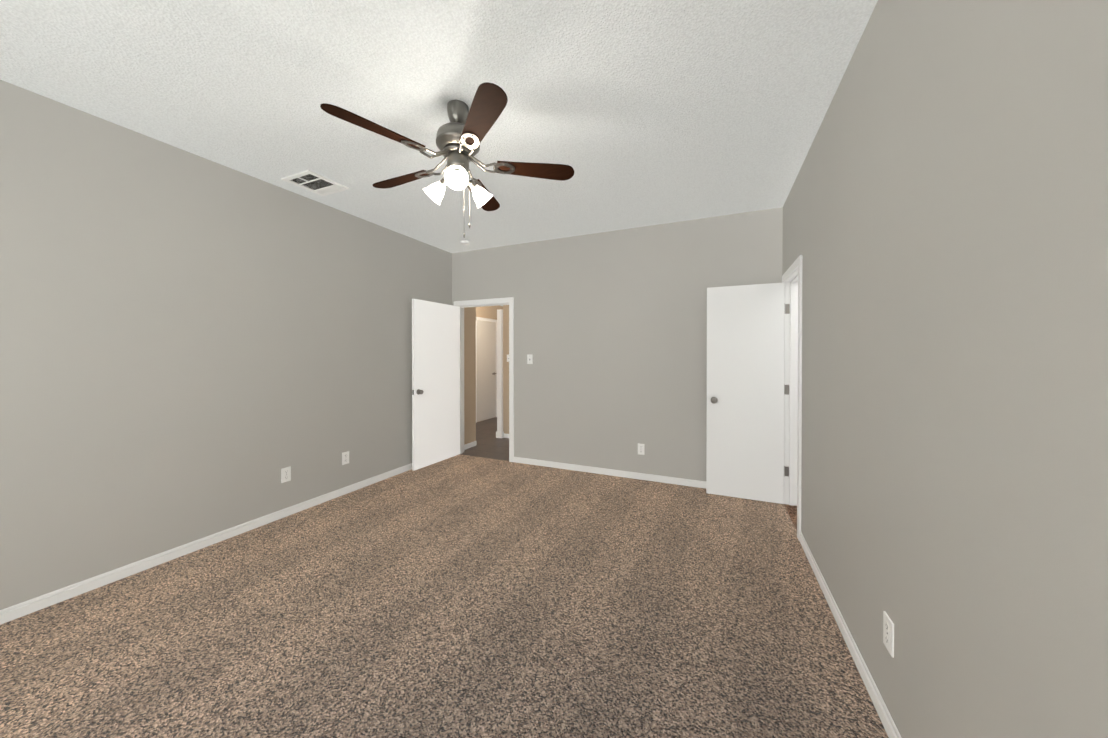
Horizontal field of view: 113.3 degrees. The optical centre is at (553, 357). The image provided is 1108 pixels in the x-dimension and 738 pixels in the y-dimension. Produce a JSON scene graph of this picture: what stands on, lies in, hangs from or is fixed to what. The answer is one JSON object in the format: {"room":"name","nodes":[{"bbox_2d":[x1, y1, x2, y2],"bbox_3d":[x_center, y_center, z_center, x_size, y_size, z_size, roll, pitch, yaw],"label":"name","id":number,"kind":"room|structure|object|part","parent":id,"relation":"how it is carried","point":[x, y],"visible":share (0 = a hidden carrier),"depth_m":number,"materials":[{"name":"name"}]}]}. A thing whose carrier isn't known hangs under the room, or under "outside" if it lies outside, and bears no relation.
{"room":"empty bedroom","nodes":[
{"label":"empty bedroom","id":0,"kind":"room"},
{"bbox_2d":[0,80,475,609],"bbox_3d":[-2.320,-0.034,3.018,0.140,2.740,5.380,0,0,24],"label":"wall","id":1,"kind":"structure","parent":0,"point":[193,347],"depth_m":2.41,"materials":[{"name":"beige paint"}]},
{"bbox_2d":[0,463,411,624],"bbox_3d":[-2.348,1.303,2.825,0.019,0.070,4.753,0,0,24],"label":"baseboard","id":2,"kind":"structure","parent":1,"relation":"attached to","point":[114,575],"depth_m":2.38,"materials":[{"name":"white wood"}]},
{"bbox_2d":[281,466,290,482],"bbox_3d":[-2.247,0.986,3.058,0.008,0.118,0.072,0,0,24],"label":"electrical outlet","id":3,"kind":"object","parent":1,"relation":"attached to","point":[286,474],"visible":1,"depth_m":3.05,"materials":[{"name":"white plastic"}]},
{"bbox_2d":[342,451,348,464],"bbox_3d":[-2.029,0.983,3.552,0.008,0.118,0.072,0,0,24],"label":"electrical outlet","id":4,"kind":"object","parent":1,"relation":"attached to","point":[345,457],"visible":1,"depth_m":3.55,"materials":[{"name":"white plastic"}]},
{"bbox_2d":[0,0,877,252],"bbox_3d":[-0.583,-1.447,2.029,4.110,0.100,4.990,0,0,24],"label":"ceiling","id":5,"kind":"structure","parent":0,"point":[637,113],"depth_m":1.90,"materials":[{"name":"white paint"}]},
{"bbox_2d":[281,170,348,195],"bbox_3d":[-1.918,-1.397,2.941,0.330,0.011,0.330,0,0,24],"label":"ceiling vent","id":6,"kind":"object","parent":5,"relation":"in","point":[313,182],"visible":1,"depth_m":2.92,"materials":[{"name":"white plastic"}]},
{"bbox_2d":[320,82,573,237],"bbox_3d":[-0.580,-1.023,2.066,1.227,0.748,1.270,0,0,24],"label":"fan","id":7,"kind":"object","parent":5,"relation":"hanging from","point":[461,134],"visible":1,"depth_m":1.96,"materials":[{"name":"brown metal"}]},
{"bbox_3d":[-0.559,-0.936,2.057,0.367,0.125,0.389,0,0,24],"label":"lamp shade","id":8,"kind":"part","parent":7,"relation":"part of","materials":[{"name":"white glass"}]},
{"bbox_2d":[460,240,469,244],"bbox_3d":[-1.092,-1.396,4.467,0.112,0.035,0.112,0,0,24],"label":"smoke detector","id":9,"kind":"object","parent":5,"relation":"attached to","point":[463,242],"visible":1,"depth_m":4.43,"materials":[{"name":"white plastic"}]},
{"bbox_2d":[0,454,888,737],"bbox_3d":[-0.605,1.383,1.998,4.110,0.080,4.880,0,0,24],"label":"floor carpet","id":10,"kind":"object","parent":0,"point":[464,596],"visible":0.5,"depth_m":1.80,"materials":[{"name":"brown carpet"}]},
{"bbox_2d":[461,417,508,460],"bbox_3d":[-0.426,1.351,6.826,2.900,0.080,4.100,0,0,24],"label":"floor","id":11,"kind":"structure","parent":0,"point":[490,445],"depth_m":5.51,"materials":[{"name":"brown wood"}]},
{"bbox_2d":[476,306,502,421],"bbox_3d":[-1.617,0.088,7.289,0.140,2.440,4.200,0,0,24],"label":"wall","id":12,"kind":"structure","parent":0,"point":[489,312],"depth_m":7.64,"materials":[{"name":"beige paint"}]},
{"bbox_2d":[477,320,495,421],"bbox_3d":[-1.381,0.279,7.568,0.062,2.035,0.696,0,0,24],"label":"hall door","id":13,"kind":"structure","parent":12,"relation":"in","point":[486,370],"depth_m":7.57,"materials":[{"name":"paint"}]},
{"bbox_2d":[503,305,508,433],"bbox_3d":[0.448,0.090,7.033,1.475,2.440,3.000,0,0,24],"label":"wall","id":14,"kind":"structure","parent":0,"point":[505,370],"depth_m":5.94,"materials":[{"name":"beige paint"}]},
{"bbox_2d":[464,309,508,449],"bbox_3d":[-0.358,0.256,6.803,2.563,2.116,3.874,0,0,24],"label":"trim","id":15,"kind":"structure","parent":14,"relation":"attached to","point":[500,433],"depth_m":5.94,"materials":[{"name":"white wood"}]},
{"bbox_2d":[452,207,782,480],"bbox_3d":[0.455,-0.042,4.242,3.990,2.740,0.120,0,0,24],"label":"wall","id":16,"kind":"structure","parent":0,"point":[610,331],"depth_m":4.05,"materials":[{"name":"beige paint"}]},
{"bbox_2d":[454,297,513,461],"bbox_3d":[-0.908,0.284,4.846,0.936,2.081,0.152,0,0,24],"label":"door frame","id":17,"kind":"structure","parent":16,"relation":"attached to","point":[509,301],"depth_m":4.68,"materials":[{"name":"white wood"}]},
{"bbox_2d":[412,299,459,470],"bbox_3d":[-1.469,0.318,4.591,0.155,1.992,0.804,0,0,24],"label":"door","id":18,"kind":"structure","parent":17,"relation":"attached to","point":[435,382],"depth_m":4.52,"materials":[{"name":"white wood"}]},
{"bbox_2d":[527,354,532,363],"bbox_3d":[-0.300,0.026,4.501,0.072,0.118,0.017,0,0,24],"label":"light switch","id":19,"kind":"object","parent":16,"relation":"attached to","point":[529,358],"visible":1,"depth_m":4.50,"materials":[{"name":"white plastic"}]},
{"bbox_2d":[514,457,705,488],"bbox_3d":[0.814,1.295,4.005,2.900,0.070,0.046,0,0,24],"label":"baseboard","id":20,"kind":"structure","parent":16,"relation":"attached to","point":[627,474],"depth_m":4.07,"materials":[{"name":"white wood"}]},
{"bbox_2d":[638,443,644,454],"bbox_3d":[0.946,1.000,3.962,0.072,0.118,0.008,0,0,24],"label":"outlet","id":21,"kind":"object","parent":16,"relation":"attached to","point":[640,449],"visible":1,"depth_m":3.96,"materials":[{"name":"white plastic"}]},
{"bbox_2d":[784,504,796,530],"bbox_3d":[2.564,1.379,2.616,1.430,0.080,1.410,0,0,24],"label":"floor","id":22,"kind":"structure","parent":0,"point":[793,510],"depth_m":3.13,"materials":[{"name":"carpet"}]},
{"bbox_2d":[782,0,1107,737],"bbox_3d":[1.218,-0.021,1.178,0.120,2.740,4.870,0,0,24],"label":"wall","id":23,"kind":"structure","parent":0,"point":[945,220],"depth_m":0.92,"materials":[{"name":"beige paint"}]},
{"bbox_2d":[706,282,784,503],"bbox_3d":[1.785,0.326,3.416,0.658,1.992,0.155,0,0,24],"label":"door","id":24,"kind":"structure","parent":23,"relation":"in","point":[745,398],"depth_m":3.40,"materials":[{"name":"white wood"}]},
{"bbox_2d":[782,255,802,539],"bbox_3d":[2.014,0.296,2.983,0.152,2.081,0.786,0,0,24],"label":"door frame","id":25,"kind":"structure","parent":23,"relation":"attached to","point":[792,277],"depth_m":3.27,"materials":[{"name":"white wood"}]},
{"bbox_2d":[799,532,901,737],"bbox_3d":[1.015,1.316,0.889,0.019,0.070,3.865,0,0,24],"label":"baseboard","id":26,"kind":"structure","parent":23,"relation":"attached to","point":[885,717],"depth_m":1.60,"materials":[{"name":"white wood"}]},
{"bbox_2d":[883,611,893,657],"bbox_3d":[1.206,0.998,1.316,0.008,0.118,0.072,0,0,24],"label":"electrical outlet","id":27,"kind":"object","parent":23,"relation":"attached to","point":[888,632],"visible":1,"depth_m":1.31,"materials":[{"name":"white plastic"}]}
]}

